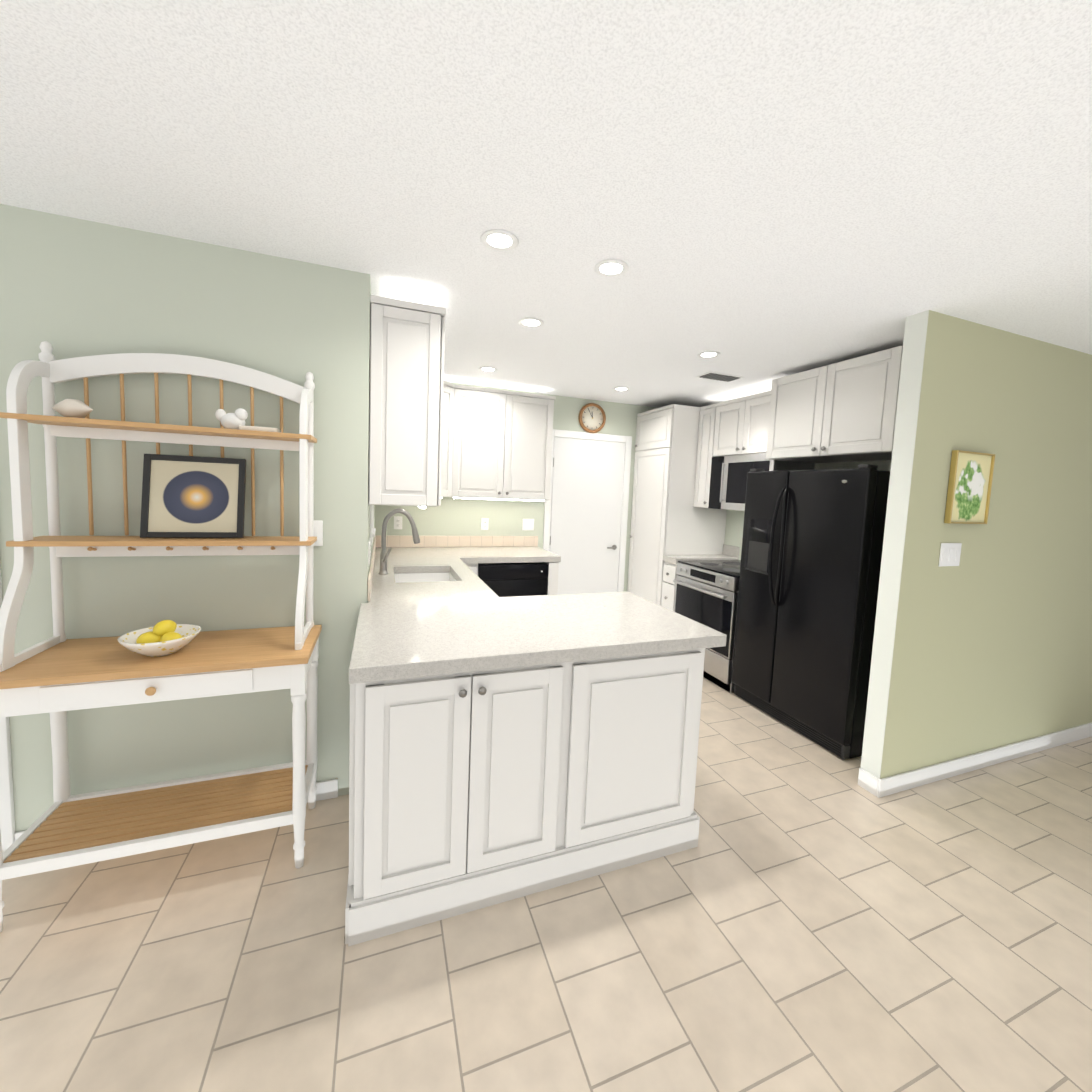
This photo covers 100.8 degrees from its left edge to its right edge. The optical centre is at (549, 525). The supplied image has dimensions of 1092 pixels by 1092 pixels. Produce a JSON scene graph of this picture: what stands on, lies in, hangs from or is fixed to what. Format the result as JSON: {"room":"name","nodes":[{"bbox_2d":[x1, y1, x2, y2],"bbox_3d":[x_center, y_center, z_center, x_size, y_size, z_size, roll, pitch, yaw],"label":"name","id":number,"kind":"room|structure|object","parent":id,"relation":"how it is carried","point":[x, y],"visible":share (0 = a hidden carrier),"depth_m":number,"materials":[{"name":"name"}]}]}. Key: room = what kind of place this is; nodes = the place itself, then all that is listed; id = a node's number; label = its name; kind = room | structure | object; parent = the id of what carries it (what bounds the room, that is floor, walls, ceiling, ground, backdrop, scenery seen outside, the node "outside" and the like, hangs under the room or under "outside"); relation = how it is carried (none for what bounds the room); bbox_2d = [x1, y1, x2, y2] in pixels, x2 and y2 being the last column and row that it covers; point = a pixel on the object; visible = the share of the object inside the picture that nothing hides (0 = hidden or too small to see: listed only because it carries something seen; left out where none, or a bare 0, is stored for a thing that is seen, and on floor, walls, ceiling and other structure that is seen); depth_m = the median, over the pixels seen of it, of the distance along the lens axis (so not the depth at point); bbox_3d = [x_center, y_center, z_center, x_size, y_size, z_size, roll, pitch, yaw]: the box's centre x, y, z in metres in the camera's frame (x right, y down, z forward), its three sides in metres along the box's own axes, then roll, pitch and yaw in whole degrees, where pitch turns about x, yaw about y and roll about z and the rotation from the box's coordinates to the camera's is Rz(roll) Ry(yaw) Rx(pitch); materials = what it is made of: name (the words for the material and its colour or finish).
{"room":"kitchen","nodes":[
{"label":"kitchen","id":0,"kind":"room"},
{"bbox_2d":[0,204,340,832],"bbox_3d":[-4.143,0.041,0.955,6.740,2.430,0.120,1,5,-20],"label":"wall","id":1,"kind":"structure","parent":0,"point":[70,287],"depth_m":1.83,"materials":[{"name":"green paint"}]},
{"bbox_2d":[0,560,14,852],"bbox_3d":[-2.823,0.216,1.449,1.632,2.115,0.138,1,5,-20],"label":"door frame","id":2,"kind":"structure","parent":1,"relation":"attached to","point":[7,823],"depth_m":1.73,"materials":[{"name":"white wood"}]},
{"bbox_2d":[14,779,337,840],"bbox_3d":[-1.545,1.245,1.958,1.142,0.090,0.012,1,5,-20],"label":"baseboard","id":3,"kind":"structure","parent":1,"relation":"attached to","point":[328,789],"depth_m":2.13,"materials":[{"name":"white wood"}]},
{"bbox_2d":[314,520,322,545],"bbox_3d":[-1.056,0.033,2.024,0.072,0.115,0.009,1,5,-20],"label":"light switch","id":4,"kind":"object","parent":1,"relation":"attached to","point":[318,529],"visible":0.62,"depth_m":2.03,"materials":[{"name":"white plastic"}]},
{"bbox_2d":[338,269,374,795],"bbox_3d":[-1.265,-0.005,3.062,0.120,2.430,2.080,1,5,-20],"label":"wall","id":5,"kind":"structure","parent":0,"point":[354,525],"depth_m":2.07,"materials":[{"name":"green paint"}]},
{"bbox_2d":[368,538,370,565],"bbox_3d":[-0.887,0.135,2.227,0.009,0.115,0.072,1,5,-20],"label":"outlet","id":6,"kind":"object","parent":5,"relation":"attached to","point":[369,544],"depth_m":2.20,"materials":[{"name":"white"}]},
{"bbox_2d":[370,505,375,545],"bbox_3d":[-1.093,-0.251,2.642,0.144,0.680,0.460,1,5,-20],"label":"window","id":7,"kind":"structure","parent":5,"relation":"in","point":[372,531],"depth_m":2.52,"materials":[{"name":"white"}]},
{"bbox_2d":[368,295,445,508],"bbox_3d":[-0.831,-0.601,2.610,0.361,0.954,1.060,1,5,-20],"label":"upper cabinet","id":8,"kind":"object","parent":5,"relation":"attached to","point":[407,341],"visible":1,"depth_m":2.11,"materials":[{"name":"white paint"}]},
{"bbox_2d":[374,383,656,591],"bbox_3d":[-0.019,-0.071,4.565,3.500,2.430,0.120,1,5,-20],"label":"wall","id":9,"kind":"structure","parent":0,"point":[450,516],"depth_m":4.36,"materials":[{"name":"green paint"}]},
{"bbox_2d":[394,516,401,528],"bbox_3d":[-1.343,-0.025,4.008,0.072,0.115,0.009,1,5,-20],"label":"outlet","id":10,"kind":"object","parent":9,"relation":"attached to","point":[397,519],"depth_m":4.01,"materials":[{"name":"white plastic"}]},
{"bbox_2d":[441,381,468,498],"bbox_3d":[-1.078,-0.717,3.719,0.667,0.940,0.612,1,5,-20],"label":"upper cabinet","id":11,"kind":"object","parent":9,"relation":"attached to","point":[455,436],"depth_m":3.79,"materials":[{"name":"white wood"}]},
{"bbox_2d":[481,518,488,529],"bbox_3d":[-0.611,-0.016,4.279,0.072,0.115,0.009,1,5,-20],"label":"outlet","id":12,"kind":"object","parent":9,"relation":"attached to","point":[484,521],"depth_m":4.28,"materials":[{"name":"white plastic"}]},
{"bbox_2d":[465,386,555,500],"bbox_3d":[-0.463,-0.719,4.077,0.947,0.940,0.367,1,5,-20],"label":"upper cabinet","id":13,"kind":"object","parent":9,"relation":"attached to","point":[496,444],"depth_m":3.97,"materials":[{"name":"white wood"}]},
{"bbox_2d":[522,519,533,530],"bbox_3d":[-0.205,-0.011,4.430,0.118,0.115,0.009,1,5,-20],"label":"outlet","id":14,"kind":"object","parent":9,"relation":"attached to","point":[527,524],"depth_m":4.43,"materials":[{"name":"white plastic"}]},
{"bbox_2d":[549,437,624,594],"bbox_3d":[0.386,0.139,4.635,0.801,2.021,0.062,1,5,-20],"label":"back door","id":15,"kind":"structure","parent":9,"relation":"in","point":[586,503],"depth_m":4.64,"materials":[{"name":"white wood"}]},
{"bbox_2d":[543,429,631,591],"bbox_3d":[0.383,0.104,4.656,0.940,2.100,0.018,1,5,-20],"label":"door frame","id":16,"kind":"structure","parent":9,"relation":"attached to","point":[627,440],"depth_m":4.71,"materials":[{"name":"white wood"}]},
{"bbox_2d":[579,403,605,432],"bbox_3d":[0.436,-1.085,4.552,0.300,0.300,0.036,1,5,-20],"label":"wall clock","id":17,"kind":"object","parent":9,"relation":"attached to","point":[592,417],"visible":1,"depth_m":4.55,"materials":[{"name":"brown wood"}]},
{"bbox_2d":[0,677,1091,1091],"bbox_3d":[-0.754,1.494,0.193,12.600,0.060,8.200,1,5,-20],"label":"floor","id":18,"kind":"structure","parent":0,"point":[806,915],"depth_m":1.45,"materials":[{"name":"tile"}]},
{"bbox_2d":[0,341,321,932],"bbox_3d":[-1.400,0.329,1.688,0.940,1.971,0.423,1,5,-20],"label":"rack","id":19,"kind":"object","parent":18,"relation":"on","point":[58,675],"visible":1,"depth_m":1.68,"materials":[{"name":"white wood"}]},
{"bbox_2d":[118,620,200,656],"bbox_3d":[-1.420,0.410,1.653,0.232,0.112,0.232,1,5,-20],"label":"bowl","id":20,"kind":"object","parent":19,"relation":"on","point":[164,638],"visible":1,"depth_m":1.63,"materials":[{"name":"ceramic"}]},
{"bbox_2d":[140,454,245,537],"bbox_3d":[-1.387,-0.113,1.770,0.330,0.318,0.067,1,5,-20],"label":"framed picture","id":21,"kind":"object","parent":19,"relation":"on","point":[192,497],"visible":1,"depth_m":1.76,"materials":[{"name":"black"}]},
{"bbox_2d":[478,562,548,596],"bbox_3d":[-0.400,0.736,4.055,0.604,0.870,0.553,1,5,-20],"label":"dishwasher","id":22,"kind":"object","parent":18,"relation":"on","point":[513,579],"visible":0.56,"depth_m":3.78,"materials":[{"name":"black plastic"}]},
{"bbox_2d":[345,647,712,945],"bbox_3d":[-0.118,0.899,2.030,1.394,0.888,0.758,1,5,-20],"label":"base cabinet","id":23,"kind":"object","parent":18,"relation":"on","point":[503,749],"depth_m":1.62,"materials":[{"name":"white paint"}]},
{"bbox_2d":[349,547,726,686],"bbox_3d":[-0.363,0.344,2.929,1.542,0.050,2.768,1,5,-20],"label":"countertop","id":24,"kind":"structure","parent":23,"relation":"on","point":[432,615],"depth_m":1.90,"materials":[{"name":"white stone"}]},
{"bbox_2d":[378,509,419,574],"bbox_3d":[-0.929,0.099,2.809,0.247,0.410,0.102,1,5,-20],"label":"faucet","id":25,"kind":"object","parent":24,"relation":"on","point":[384,553],"visible":1,"depth_m":2.79,"materials":[{"name":"silver metal"}]},
{"bbox_2d":[627,404,726,605],"bbox_3d":[1.294,0.023,4.644,0.736,2.340,0.625,1,5,-20],"label":"pantry cabinet","id":26,"kind":"object","parent":18,"relation":"on","point":[668,517],"visible":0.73,"depth_m":4.36,"materials":[{"name":"white paint"}]},
{"bbox_2d":[661,544,739,611],"bbox_3d":[1.412,0.707,4.304,0.736,1.040,0.204,1,5,-20],"label":"base cabinet","id":27,"kind":"object","parent":18,"relation":"on","point":[669,585],"visible":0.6,"depth_m":4.20,"materials":[{"name":"white paint"}]},
{"bbox_2d":[673,560,740,693],"bbox_3d":[1.547,0.807,3.867,0.748,0.922,0.716,1,5,-20],"label":"range","id":28,"kind":"object","parent":18,"relation":"on","point":[706,592],"visible":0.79,"depth_m":3.63,"materials":[{"name":"silver metal"}]},
{"bbox_2d":[732,464,889,759],"bbox_3d":[1.852,0.482,3.066,0.720,1.720,0.900,1,5,-20],"label":"refrigerator","id":29,"kind":"object","parent":18,"relation":"on","point":[811,555],"visible":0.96,"depth_m":2.80,"materials":[{"name":"black metal"}]},
{"bbox_2d":[0,0,1091,407],"bbox_3d":[-0.822,-1.041,0.463,12.600,0.080,9.200,1,5,-20],"label":"ceiling","id":30,"kind":"structure","parent":0,"point":[758,194],"depth_m":1.27,"materials":[{"name":"white paint"}]},
{"bbox_2d":[479,366,496,371],"bbox_3d":[-0.479,-1.226,3.537,0.143,0.006,0.143,4,5,25],"label":"recessed light","id":31,"kind":"object","parent":30,"relation":"in","point":[487,369],"depth_m":3.53,"materials":[{"name":"white"}]},
{"bbox_2d":[480,229,518,250],"bbox_3d":[-0.186,-1.067,1.691,0.143,0.006,0.143,4,5,25],"label":"recessed light","id":32,"kind":"object","parent":30,"relation":"in","point":[498,239],"depth_m":1.68,"materials":[{"name":"white plastic"}]},
{"bbox_2d":[518,317,543,327],"bbox_3d":[-0.100,-1.128,2.509,0.143,0.006,0.143,4,5,25],"label":"recessed light","id":33,"kind":"object","parent":30,"relation":"in","point":[531,322],"depth_m":2.50,"materials":[{"name":"white"}]},
{"bbox_2d":[594,259,628,276],"bbox_3d":[0.255,-1.063,1.865,0.143,0.006,0.143,4,5,25],"label":"recessed light","id":34,"kind":"object","parent":30,"relation":"in","point":[609,267],"depth_m":1.86,"materials":[{"name":"white plastic"}]},
{"bbox_2d":[614,387,628,390],"bbox_3d":[0.644,-1.216,4.017,0.143,0.006,0.143,4,5,25],"label":"recessed light","id":35,"kind":"object","parent":30,"relation":"in","point":[616,388],"depth_m":4.00,"materials":[{"name":"white"}]},
{"bbox_2d":[697,351,719,357],"bbox_3d":[1.040,-1.115,2.942,0.143,0.006,0.143,4,5,25],"label":"recessed light","id":36,"kind":"object","parent":30,"relation":"in","point":[706,354],"depth_m":2.94,"materials":[{"name":"white"}]},
{"bbox_2d":[696,372,743,381],"bbox_3d":[1.314,-1.143,3.479,0.320,0.010,0.170,1,5,-20],"label":"ceiling vent","id":37,"kind":"object","parent":30,"relation":"in","point":[719,376],"visible":1,"depth_m":3.46,"materials":[{"name":"white metal"}]},
{"bbox_2d":[724,460,890,559],"bbox_3d":[2.044,0.071,3.858,0.120,2.430,2.650,1,5,-20],"label":"wall","id":38,"kind":"structure","parent":0,"point":[734,527],"depth_m":4.29,"materials":[{"name":"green paint"}]},
{"bbox_2d":[694,404,713,507],"bbox_3d":[1.625,-0.635,4.248,0.407,0.940,0.219,1,5,-20],"label":"upper cabinet","id":39,"kind":"object","parent":38,"relation":"attached to","point":[703,465],"depth_m":4.18,"materials":[{"name":"white paint"}]},
{"bbox_2d":[710,393,761,457],"bbox_3d":[1.796,-0.826,3.794,0.407,0.475,0.710,1,5,-20],"label":"upper cabinet","id":40,"kind":"object","parent":38,"relation":"attached to","point":[734,431],"depth_m":3.81,"materials":[{"name":"white paint"}]},
{"bbox_2d":[708,453,814,510],"bbox_3d":[1.753,-0.356,3.823,0.457,0.462,0.700,1,5,-20],"label":"microwave","id":41,"kind":"object","parent":40,"relation":"attached to","point":[728,480],"visible":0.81,"depth_m":3.79,"materials":[{"name":"silver metal"}]},
{"bbox_2d":[758,346,902,462],"bbox_3d":[2.012,-0.747,3.049,0.517,0.584,0.964,1,5,-20],"label":"upper cabinet","id":42,"kind":"object","parent":38,"relation":"attached to","point":[844,411],"depth_m":2.88,"materials":[{"name":"white paint"}]},
{"bbox_2d":[861,310,1091,778],"bbox_3d":[3.259,0.202,2.848,3.260,2.430,0.100,1,5,-20],"label":"wall","id":43,"kind":"structure","parent":0,"point":[985,644],"depth_m":2.46,"materials":[{"name":"green paint"}]},
{"bbox_2d":[938,543,961,566],"bbox_3d":[2.092,0.151,2.353,0.165,0.122,0.009,1,5,-20],"label":"light switch","id":44,"kind":"object","parent":43,"relation":"attached to","point":[950,553],"visible":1,"depth_m":2.35,"materials":[{"name":"white plastic"}]},
{"bbox_2d":[944,450,994,523],"bbox_3d":[2.186,-0.195,2.345,0.317,0.370,0.028,1,5,-20],"label":"framed painting","id":45,"kind":"object","parent":43,"relation":"attached to","point":[969,487],"visible":1,"depth_m":2.34,"materials":[{"name":"gold metal"}]},
{"bbox_2d":[866,722,1091,797],"bbox_3d":[3.221,1.369,2.894,3.272,0.095,0.030,1,5,-20],"label":"baseboard","id":46,"kind":"structure","parent":43,"relation":"attached to","point":[867,781],"depth_m":2.58,"materials":[{"name":"white wood"}]}
]}

